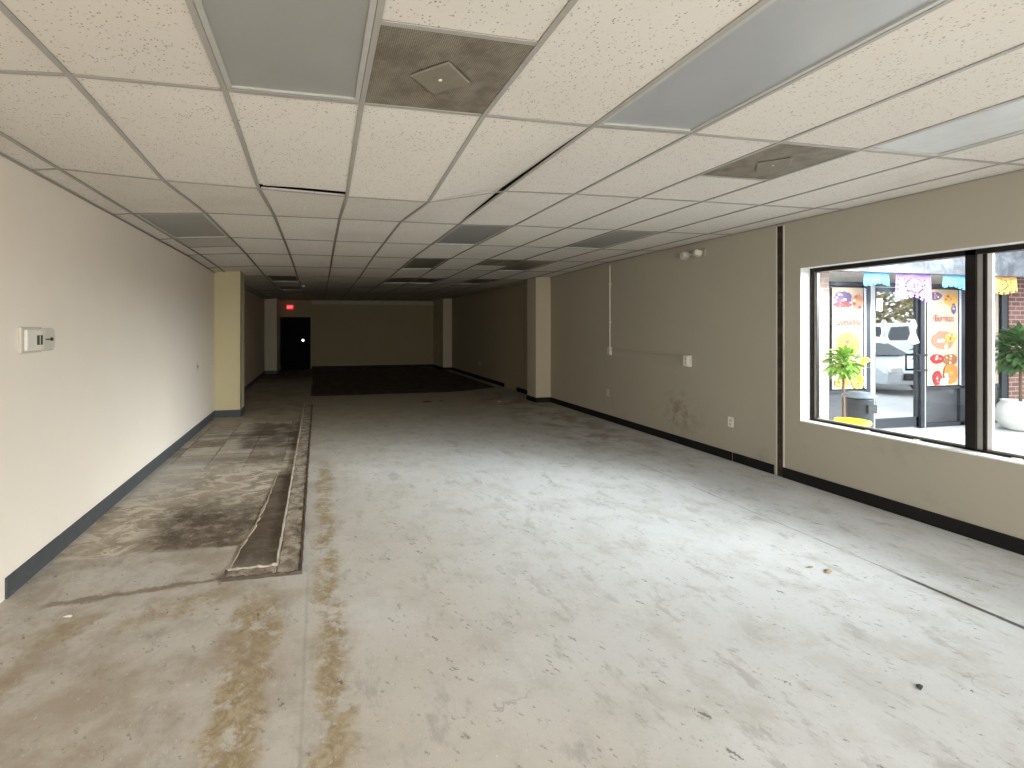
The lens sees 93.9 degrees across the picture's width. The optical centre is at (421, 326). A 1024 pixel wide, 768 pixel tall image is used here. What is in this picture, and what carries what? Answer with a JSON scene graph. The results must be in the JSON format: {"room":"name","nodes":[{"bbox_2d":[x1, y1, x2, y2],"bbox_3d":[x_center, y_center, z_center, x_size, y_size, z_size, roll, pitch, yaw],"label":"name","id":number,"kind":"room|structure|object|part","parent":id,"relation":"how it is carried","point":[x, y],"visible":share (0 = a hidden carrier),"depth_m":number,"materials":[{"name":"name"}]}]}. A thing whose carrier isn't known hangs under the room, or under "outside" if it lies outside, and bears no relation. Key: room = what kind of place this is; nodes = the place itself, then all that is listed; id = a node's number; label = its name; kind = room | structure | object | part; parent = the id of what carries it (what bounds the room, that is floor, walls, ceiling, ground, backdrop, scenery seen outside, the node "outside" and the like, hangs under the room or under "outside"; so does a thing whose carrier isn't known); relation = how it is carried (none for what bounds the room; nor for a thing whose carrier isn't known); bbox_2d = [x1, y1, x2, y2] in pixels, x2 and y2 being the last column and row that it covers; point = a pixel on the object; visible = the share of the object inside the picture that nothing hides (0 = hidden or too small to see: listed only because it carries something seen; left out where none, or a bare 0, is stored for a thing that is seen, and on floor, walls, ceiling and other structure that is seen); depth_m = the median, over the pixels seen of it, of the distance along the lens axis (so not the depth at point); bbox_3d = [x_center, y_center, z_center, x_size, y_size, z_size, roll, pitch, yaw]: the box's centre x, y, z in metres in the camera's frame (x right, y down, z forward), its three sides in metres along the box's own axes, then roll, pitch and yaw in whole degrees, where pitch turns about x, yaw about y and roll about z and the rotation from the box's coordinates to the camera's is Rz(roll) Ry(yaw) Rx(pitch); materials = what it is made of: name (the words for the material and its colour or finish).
{"room":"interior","nodes":[
{"label":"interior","id":0,"kind":"room"},
{"bbox_2d":[0,131,264,602],"bbox_3d":[-3.673,0.125,7.742,0.250,2.950,20.400,0,0,-12],"label":"wall","id":1,"kind":"structure","parent":0,"point":[130,314],"depth_m":3.70,"materials":[{"name":"beige paint"}]},
{"bbox_2d":[18,327,42,353],"bbox_3d":[-2.481,0.083,2.995,0.044,0.165,0.225,0,0,-12],"label":"thermostat","id":2,"kind":"object","parent":1,"relation":"attached to","point":[30,339],"visible":1,"depth_m":2.94,"materials":[{"name":"white plastic"}]},
{"bbox_2d":[42,328,54,350],"bbox_3d":[-2.525,0.083,3.174,0.036,0.150,0.135,0,0,-12],"label":"control cover","id":3,"kind":"object","parent":1,"relation":"attached to","point":[48,333],"visible":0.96,"depth_m":3.16,"materials":[{"name":"beige plastic"}]},
{"bbox_2d":[5,370,276,598],"bbox_3d":[-3.687,1.538,9.438,0.452,0.125,13.580,0,0,-12],"label":"baseboard","id":4,"kind":"structure","parent":1,"relation":"attached to","point":[27,570],"depth_m":3.86,"materials":[{"name":"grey rubber"}]},
{"bbox_2d":[214,271,243,409],"bbox_3d":[-3.497,0.230,8.548,0.440,2.740,0.400,0,0,-12],"label":"pilaster","id":5,"kind":"object","parent":1,"relation":"attached to","point":[226,284],"visible":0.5,"depth_m":8.36,"materials":[{"name":"paint"}]},
{"bbox_2d":[240,271,240,408],"bbox_3d":[-3.236,0.225,8.396,0.011,2.490,0.020,0,0,-12],"label":"trim","id":6,"kind":"structure","parent":1,"relation":"attached to","point":[240,271],"depth_m":8.38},
{"bbox_2d":[265,298,279,372],"bbox_3d":[-5.331,0.230,16.797,0.400,2.740,1.500,0,0,-12],"label":"pilaster","id":7,"kind":"object","parent":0,"point":[272,306],"visible":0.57,"depth_m":16.08,"materials":[{"name":"paint"}]},
{"bbox_2d":[280,300,432,368],"bbox_3d":[-2.474,0.125,18.306,6.630,2.950,0.280,0,0,-12],"label":"wall","id":8,"kind":"structure","parent":0,"point":[341,334],"depth_m":18.27,"materials":[{"name":"beige paint"}]},
{"bbox_2d":[280,317,310,369],"bbox_3d":[-4.774,0.615,17.708,1.200,1.970,0.160,0,0,-12],"label":"door","id":9,"kind":"structure","parent":8,"relation":"in","point":[295,332],"depth_m":17.70,"materials":[{"name":"black metal"}]},
{"bbox_2d":[312,364,432,368],"bbox_3d":[-1.865,1.545,18.321,4.735,0.110,0.012,0,0,-12],"label":"baseboard","id":10,"kind":"structure","parent":8,"relation":"attached to","point":[415,365],"depth_m":18.30,"materials":[{"name":"black plastic"}]},
{"bbox_2d":[312,300,433,304],"bbox_3d":[-1.856,-0.945,18.303,4.745,0.150,0.050,0,0,-12],"label":"trim","id":11,"kind":"structure","parent":8,"relation":"attached to","point":[313,301],"depth_m":18.30,"materials":[{"name":"beige paint"}]},
{"bbox_2d":[433,299,451,366],"bbox_3d":[0.783,0.230,18.141,0.340,2.740,1.500,0,0,-12],"label":"pilaster","id":12,"kind":"object","parent":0,"point":[442,309],"visible":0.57,"depth_m":17.45,"materials":[{"name":"paint"}]},
{"bbox_2d":[0,367,1023,767],"bbox_3d":[-0.338,1.675,8.475,7.180,0.150,20.500,0,0,-12],"label":"floor","id":13,"kind":"structure","parent":0,"point":[609,594],"depth_m":2.65,"materials":[{"name":"concrete"}]},
{"bbox_2d":[229,475,276,568],"bbox_3d":[-1.401,1.595,4.088,0.058,0.009,2.015,0,0,-9],"label":"floor edge","id":14,"kind":"object","parent":13,"relation":"on","point":[270,491],"visible":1,"depth_m":3.73,"materials":[{"name":"grey concrete"}]},
{"bbox_2d":[221,404,312,581],"bbox_3d":[-1.743,1.584,6.292,0.496,0.032,6.762,0,0,-12],"label":"strip","id":15,"kind":"object","parent":13,"relation":"on","point":[289,562],"visible":1,"depth_m":3.74,"materials":[{"name":"grey concrete"}]},
{"bbox_2d":[915,684,922,689],"bbox_3d":[2.202,1.590,2.081,0.038,0.018,0.022,0,0,-12],"label":"dry leaf","id":16,"kind":"object","parent":13,"relation":"on","point":[919,686],"visible":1,"depth_m":2.08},
{"bbox_2d":[0,0,1023,300],"bbox_3d":[-0.313,-1.144,8.480,6.630,0.411,19.900,0,0,-12],"label":"ceiling","id":17,"kind":"structure","parent":0,"point":[130,101],"depth_m":2.61,"materials":[{"name":"tile"}]},
{"bbox_2d":[136,211,228,238],"bbox_3d":[-2.430,-1.062,4.882,0.582,0.089,1.192,0,0,-12],"label":"ceiling light","id":18,"kind":"object","parent":17,"relation":"attached to","point":[174,225],"visible":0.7,"depth_m":4.82,"materials":[{"name":"grey plastic"}]},
{"bbox_2d":[177,238,236,246],"bbox_3d":[-2.627,-1.048,5.776,0.585,0.052,0.585,0,0,-12],"label":"ceiling panel","id":19,"kind":"object","parent":17,"relation":"attached to","point":[199,242],"visible":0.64,"depth_m":5.77,"materials":[{"name":"beige tile"}]},
{"bbox_2d":[267,275,298,281],"bbox_3d":[-2.882,-1.026,9.779,0.582,0.057,1.192,0,0,-12],"label":"ceiling light","id":20,"kind":"object","parent":17,"relation":"attached to","point":[280,278],"visible":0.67,"depth_m":9.79,"materials":[{"name":"grey plastic"}]},
{"bbox_2d":[268,276,296,280],"bbox_3d":[-2.882,-1.012,9.779,0.538,0.009,1.148,0,0,-12],"label":"diffuser","id":21,"kind":"object","parent":20,"relation":"attached to","point":[273,278],"depth_m":9.78,"materials":[{"name":"grey plastic"}]},
{"bbox_2d":[193,0,376,101],"bbox_3d":[-0.453,-1.085,1.569,0.582,0.057,1.192,0,0,-12],"label":"ceiling light","id":22,"kind":"object","parent":17,"relation":"attached to","point":[302,48],"visible":1,"depth_m":1.76,"materials":[{"name":"grey plastic"}]},
{"bbox_2d":[277,286,301,289],"bbox_3d":[-3.406,-1.026,12.162,0.582,0.057,1.192,0,0,-12],"label":"ceiling light","id":23,"kind":"object","parent":17,"relation":"attached to","point":[279,287],"visible":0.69,"depth_m":12.22,"materials":[{"name":"grey plastic"}]},
{"bbox_2d":[229,92,358,191],"bbox_3d":[-0.707,-1.020,2.724,0.585,0.120,1.120,0,0,-12],"label":"tile","id":24,"kind":"structure","parent":17,"relation":"attached to","point":[290,142],"depth_m":2.57,"materials":[{"name":"white tile"}]},
{"bbox_2d":[383,278,416,282],"bbox_3d":[-0.499,-1.041,10.303,0.582,0.067,1.192,0,0,-12],"label":"ceiling light","id":25,"kind":"object","parent":17,"relation":"attached to","point":[390,280],"visible":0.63,"depth_m":10.34,"materials":[{"name":"grey plastic"}]},
{"bbox_2d":[401,258,447,268],"bbox_3d":[0.025,-1.083,7.920,0.582,0.092,1.192,0,0,-12],"label":"ceiling light","id":26,"kind":"object","parent":17,"relation":"attached to","point":[415,263],"visible":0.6,"depth_m":7.90,"materials":[{"name":"grey plastic"}]},
{"bbox_2d":[410,278,445,283],"bbox_3d":[0.097,-1.050,10.434,0.582,0.058,1.192,0,0,-12],"label":"ceiling light","id":27,"kind":"object","parent":17,"relation":"attached to","point":[419,280],"visible":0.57,"depth_m":10.44,"materials":[{"name":"grey plastic"}]},
{"bbox_2d":[365,25,533,113],"bbox_3d":[0.078,-1.059,1.998,0.584,0.024,0.584,0,0,-12],"label":"ceiling vent","id":28,"kind":"object","parent":17,"relation":"in","point":[411,67],"visible":0.99,"depth_m":1.94,"materials":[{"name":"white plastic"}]},
{"bbox_2d":[404,187,501,223],"bbox_3d":[0.215,-1.030,4.215,0.585,0.162,1.195,0,0,-12],"label":"tile","id":29,"kind":"structure","parent":17,"relation":"attached to","point":[453,211],"depth_m":4.17,"materials":[{"name":"white tile"}]},
{"bbox_2d":[433,220,511,244],"bbox_3d":[0.549,-1.096,5.537,0.582,0.067,1.192,0,0,-12],"label":"ceiling light","id":30,"kind":"object","parent":17,"relation":"attached to","point":[462,234],"visible":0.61,"depth_m":5.49,"materials":[{"name":"grey plastic"}]},
{"bbox_2d":[436,225,505,243],"bbox_3d":[0.549,-1.082,5.537,0.538,0.018,1.148,0,0,-12],"label":"diffuser","id":31,"kind":"object","parent":30,"relation":"attached to","point":[462,234],"depth_m":5.47,"materials":[{"name":"grey plastic"}]},
{"bbox_2d":[460,279,499,283],"bbox_3d":[1.288,-1.058,10.696,0.582,0.058,1.192,0,0,-12],"label":"ceiling light","id":32,"kind":"object","parent":17,"relation":"attached to","point":[474,281],"visible":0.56,"depth_m":10.75,"materials":[{"name":"grey plastic"}]},
{"bbox_2d":[478,259,521,265],"bbox_3d":[1.282,-1.080,7.884,0.584,0.028,0.584,0,0,-12],"label":"ceiling vent","id":33,"kind":"object","parent":17,"relation":"in","point":[487,262],"visible":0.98,"depth_m":7.86,"materials":[{"name":"white plastic"}]},
{"bbox_2d":[497,260,555,270],"bbox_3d":[1.812,-1.101,8.313,0.582,0.083,1.192,0,0,-12],"label":"ceiling light","id":34,"kind":"object","parent":17,"relation":"attached to","point":[523,265],"visible":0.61,"depth_m":8.30,"materials":[{"name":"grey plastic"}]},
{"bbox_2d":[564,229,660,248],"bbox_3d":[2.336,-1.113,5.930,0.582,0.058,1.192,0,0,-12],"label":"ceiling light","id":35,"kind":"object","parent":17,"relation":"attached to","point":[613,238],"visible":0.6,"depth_m":5.89,"materials":[{"name":"grey plastic"}]},
{"bbox_2d":[597,0,944,132],"bbox_3d":[1.335,-1.096,1.962,0.582,0.067,1.192,0,0,-12],"label":"ceiling light","id":36,"kind":"object","parent":17,"relation":"attached to","point":[782,41],"visible":0.76,"depth_m":1.87,"materials":[{"name":"grey plastic"}]},
{"bbox_2d":[703,144,853,179],"bbox_3d":[2.330,-1.081,3.118,0.584,0.025,0.584,0,0,-12],"label":"ceiling vent","id":37,"kind":"object","parent":17,"relation":"in","point":[780,159],"visible":1,"depth_m":3.07,"materials":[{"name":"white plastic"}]},
{"bbox_2d":[865,95,1023,156],"bbox_3d":[3.122,-1.113,2.355,0.582,0.058,1.192,0,0,-12],"label":"ceiling light","id":38,"kind":"object","parent":17,"relation":"attached to","point":[1006,120],"visible":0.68,"depth_m":2.66,"materials":[{"name":"white plastic"}]},
{"bbox_2d":[452,169,1023,538],"bbox_3d":[3.046,0.125,9.219,0.250,2.950,20.400,0,0,-12],"label":"wall","id":39,"kind":"structure","parent":0,"point":[718,309],"depth_m":5.48,"materials":[{"name":"beige paint"}]},
{"bbox_2d":[0,153,1023,298],"bbox_3d":[-0.313,-1.021,8.480,6.630,0.165,19.900,0,0,-12],"label":"trim","id":40,"kind":"structure","parent":39,"relation":"attached to","point":[1,154],"depth_m":4.12,"materials":[{"name":"grey metal"}]},
{"bbox_2d":[527,277,550,397],"bbox_3d":[2.531,0.230,10.191,0.340,2.740,0.420,0,0,-12],"label":"pilaster","id":41,"kind":"object","parent":39,"relation":"attached to","point":[538,288],"visible":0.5,"depth_m":10.00,"materials":[{"name":"paint"}]},
{"bbox_2d":[607,265,682,355],"bbox_3d":[3.347,-0.290,7.166,0.045,1.520,1.700,0,0,-12],"label":"conduit","id":42,"kind":"object","parent":39,"relation":"attached to","point":[609,349],"visible":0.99,"depth_m":7.95,"materials":[{"name":"beige paint"}]},
{"bbox_2d":[683,355,691,366],"bbox_3d":[3.535,0.453,6.265,0.064,0.155,0.100,0,0,-12],"label":"outlet box","id":43,"kind":"object","parent":39,"relation":"attached to","point":[687,359],"visible":1,"depth_m":6.22,"materials":[{"name":"white plastic"}]},
{"bbox_3d":[3.510,0.453,6.260,0.008,0.131,0.080,0,0,-12],"label":"plate","id":44,"kind":"part","parent":43,"relation":"part of","materials":[{"name":"white plastic"}]},
{"bbox_2d":[680,249,705,259],"bbox_3d":[3.516,-0.947,6.107,0.169,0.106,0.324,0,0,-12],"label":"emergency light","id":45,"kind":"object","parent":39,"relation":"attached to","point":[696,253],"visible":1,"depth_m":6.03,"materials":[{"name":"beige paint"}]},
{"bbox_3d":[3.595,-0.950,6.094,0.020,0.100,0.200,0,0,-12],"label":"mounting plate","id":46,"kind":"part","parent":45,"relation":"part of","materials":[{"name":"beige paint"}]},
{"bbox_2d":[433,364,1023,555],"bbox_3d":[2.752,1.545,9.155,0.352,0.110,19.900,0,0,-12],"label":"baseboard","id":47,"kind":"structure","parent":39,"relation":"attached to","point":[1001,540],"depth_m":4.50,"materials":[{"name":"black plastic"}]},
{"bbox_2d":[728,417,733,427],"bbox_3d":[3.701,1.140,5.636,0.010,0.120,0.076,0,0,-12],"label":"wall outlet","id":48,"kind":"object","parent":39,"relation":"attached to","point":[730,419],"visible":1,"depth_m":5.62,"materials":[{"name":"white plastic"}]},
{"bbox_2d":[776,225,784,476],"bbox_3d":[3.836,0.260,5.033,0.006,2.680,0.093,0,0,-12],"label":"trim","id":49,"kind":"structure","parent":39,"relation":"attached to","point":[780,231],"depth_m":5.03,"materials":[{"name":"black metal"}]},
{"bbox_2d":[800,241,1023,464],"bbox_3d":[4.271,0.182,3.570,0.224,1.575,2.620,0,0,-12],"label":"window","id":50,"kind":"structure","parent":39,"relation":"in","point":[979,260],"depth_m":3.67,"materials":[{"name":"brown metal"}]},
{"label":"outside","id":51,"kind":"structure","parent":0,"visible":0},
{"bbox_2d":[831,251,1023,277],"bbox_3d":[8.916,-1.285,7.182,8.500,1.030,0.100,0,0,-12],"label":"fascia","id":52,"kind":"object","parent":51,"point":[1009,264],"visible":0.11,"depth_m":6.87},
{"bbox_2d":[863,273,889,285],"bbox_3d":[6.510,-0.683,6.716,0.660,0.202,0.024,0,0,-12],"label":"banner","id":53,"kind":"object","parent":52,"relation":"hanging from","point":[876,277],"visible":0.97,"depth_m":6.70,"materials":[{"name":"teal paper"}]},
{"bbox_2d":[895,274,931,302],"bbox_3d":[7.193,-0.577,6.867,0.880,0.433,0.024,0,0,-12],"label":"banner","id":54,"kind":"object","parent":52,"relation":"hanging from","point":[910,284],"visible":0.98,"depth_m":6.86,"materials":[{"name":"purple paper"}]},
{"bbox_2d":[942,275,964,289],"bbox_3d":[8.048,-0.676,7.055,0.810,0.235,0.024,0,0,-12],"label":"banner","id":55,"kind":"object","parent":52,"relation":"hanging from","point":[948,279],"visible":0.66,"depth_m":7.03,"materials":[{"name":"teal paper"}]},
{"bbox_2d":[995,277,1017,293],"bbox_3d":[8.912,-0.653,7.245,0.880,0.301,0.024,0,0,-12],"label":"banner","id":56,"kind":"object","parent":52,"relation":"hanging from","point":[1013,280],"visible":0.57,"depth_m":7.28,"materials":[{"name":"yellow paper"}]},
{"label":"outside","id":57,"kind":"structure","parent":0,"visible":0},
{"bbox_2d":[881,423,1023,454],"bbox_3d":[19.631,1.680,15.681,34.920,0.140,17.800,0,0,-12],"label":"sidewalk","id":58,"kind":"structure","parent":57,"point":[1006,440],"depth_m":7.04,"materials":[{"name":"grey concrete"}]},
{"bbox_2d":[820,345,871,420],"bbox_3d":[5.856,0.923,6.513,0.529,1.374,0.544,0,0,-12],"label":"potted plant","id":59,"kind":"object","parent":58,"relation":"on","point":[851,370],"visible":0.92,"depth_m":6.47,"materials":[{"name":"green plant"}]},
{"bbox_2d":[834,417,871,426],"bbox_3d":[5.119,1.356,5.590,0.340,0.511,0.340,0,0,-12],"label":"stool","id":60,"kind":"object","parent":58,"relation":"on","point":[856,421],"visible":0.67,"depth_m":5.53,"materials":[{"name":"plastic"}]},
{"bbox_2d":[842,391,877,427],"bbox_3d":[5.657,1.220,6.077,0.350,0.780,0.350,0,0,-12],"label":"trash bin","id":61,"kind":"object","parent":58,"relation":"on","point":[858,404],"visible":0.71,"depth_m":5.97,"materials":[{"name":"grey metal"}]},
{"bbox_3d":[5.657,0.870,6.077,0.350,0.080,0.350,0,0,-12],"label":"lid","id":62,"kind":"part","parent":61,"relation":"part of","materials":[{"name":"silver metal"}]},
{"bbox_2d":[820,272,1023,428],"bbox_3d":[8.882,-0.200,7.803,8.300,3.600,0.372,0,0,-12],"label":"storefront","id":63,"kind":"object","parent":58,"relation":"on","point":[897,376],"visible":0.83,"depth_m":7.44,"materials":[{"name":"grey glass"}]},
{"bbox_2d":[832,287,863,388],"bbox_3d":[6.476,0.171,7.133,0.613,1.542,0.027,0,0,-12],"label":"poster","id":64,"kind":"object","parent":63,"relation":"attached to","point":[847,303],"visible":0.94,"depth_m":7.14,"materials":[{"name":"paper"}]},
{"bbox_2d":[876,298,882,310],"bbox_3d":[7.128,-0.350,7.324,0.130,0.200,0.005,0,0,-12],"label":"notice","id":65,"kind":"object","parent":63,"relation":"attached to","point":[879,301],"visible":1,"depth_m":7.32,"materials":[{"name":"white paper"}]},
{"bbox_3d":[7.453,0.440,7.408,0.860,2.000,0.010,0,0,-12],"label":"glass door","id":66,"kind":"part","parent":63,"relation":"part of","materials":[{"name":"clear glass"}]},
{"bbox_2d":[906,319,919,344],"bbox_3d":[7.553,0.075,7.231,0.140,0.390,0.140,0,0,-12],"label":"ornament","id":67,"kind":"object","parent":63,"relation":"hanging from","point":[912,339],"visible":1,"depth_m":7.21,"materials":[{"name":"paper"}]},
{"bbox_3d":[7.901,0.565,7.419,0.220,0.270,0.042,0,0,-12],"label":"door pull","id":68,"kind":"part","parent":63,"relation":"part of","materials":[{"name":"silver metal"}]},
{"bbox_2d":[927,289,957,385],"bbox_3d":[8.380,0.171,7.551,0.672,1.542,0.027,0,0,-12],"label":"poster","id":69,"kind":"object","parent":63,"relation":"attached to","point":[942,312],"visible":1,"depth_m":7.55,"materials":[{"name":"paper"}]},
{"bbox_2d":[995,291,997,383],"bbox_3d":[9.330,0.170,7.767,0.560,1.540,0.014,0,0,-12],"label":"poster","id":70,"kind":"object","parent":63,"relation":"attached to","point":[996,294],"visible":0.02,"depth_m":7.82,"materials":[{"name":"paper"}]},
{"bbox_2d":[995,321,1023,431],"bbox_3d":[9.317,0.759,7.307,0.761,1.702,0.796,0,0,-12],"label":"potted plant","id":71,"kind":"object","parent":58,"relation":"on","point":[1009,412],"visible":0.93,"depth_m":7.29,"materials":[{"name":"green plant"}]},
{"bbox_3d":[9.308,1.375,7.309,0.540,0.470,0.540,0,0,-12],"label":"pot","id":72,"kind":"part","parent":71,"relation":"part of","materials":[{"name":"white ceramic"}]}
]}

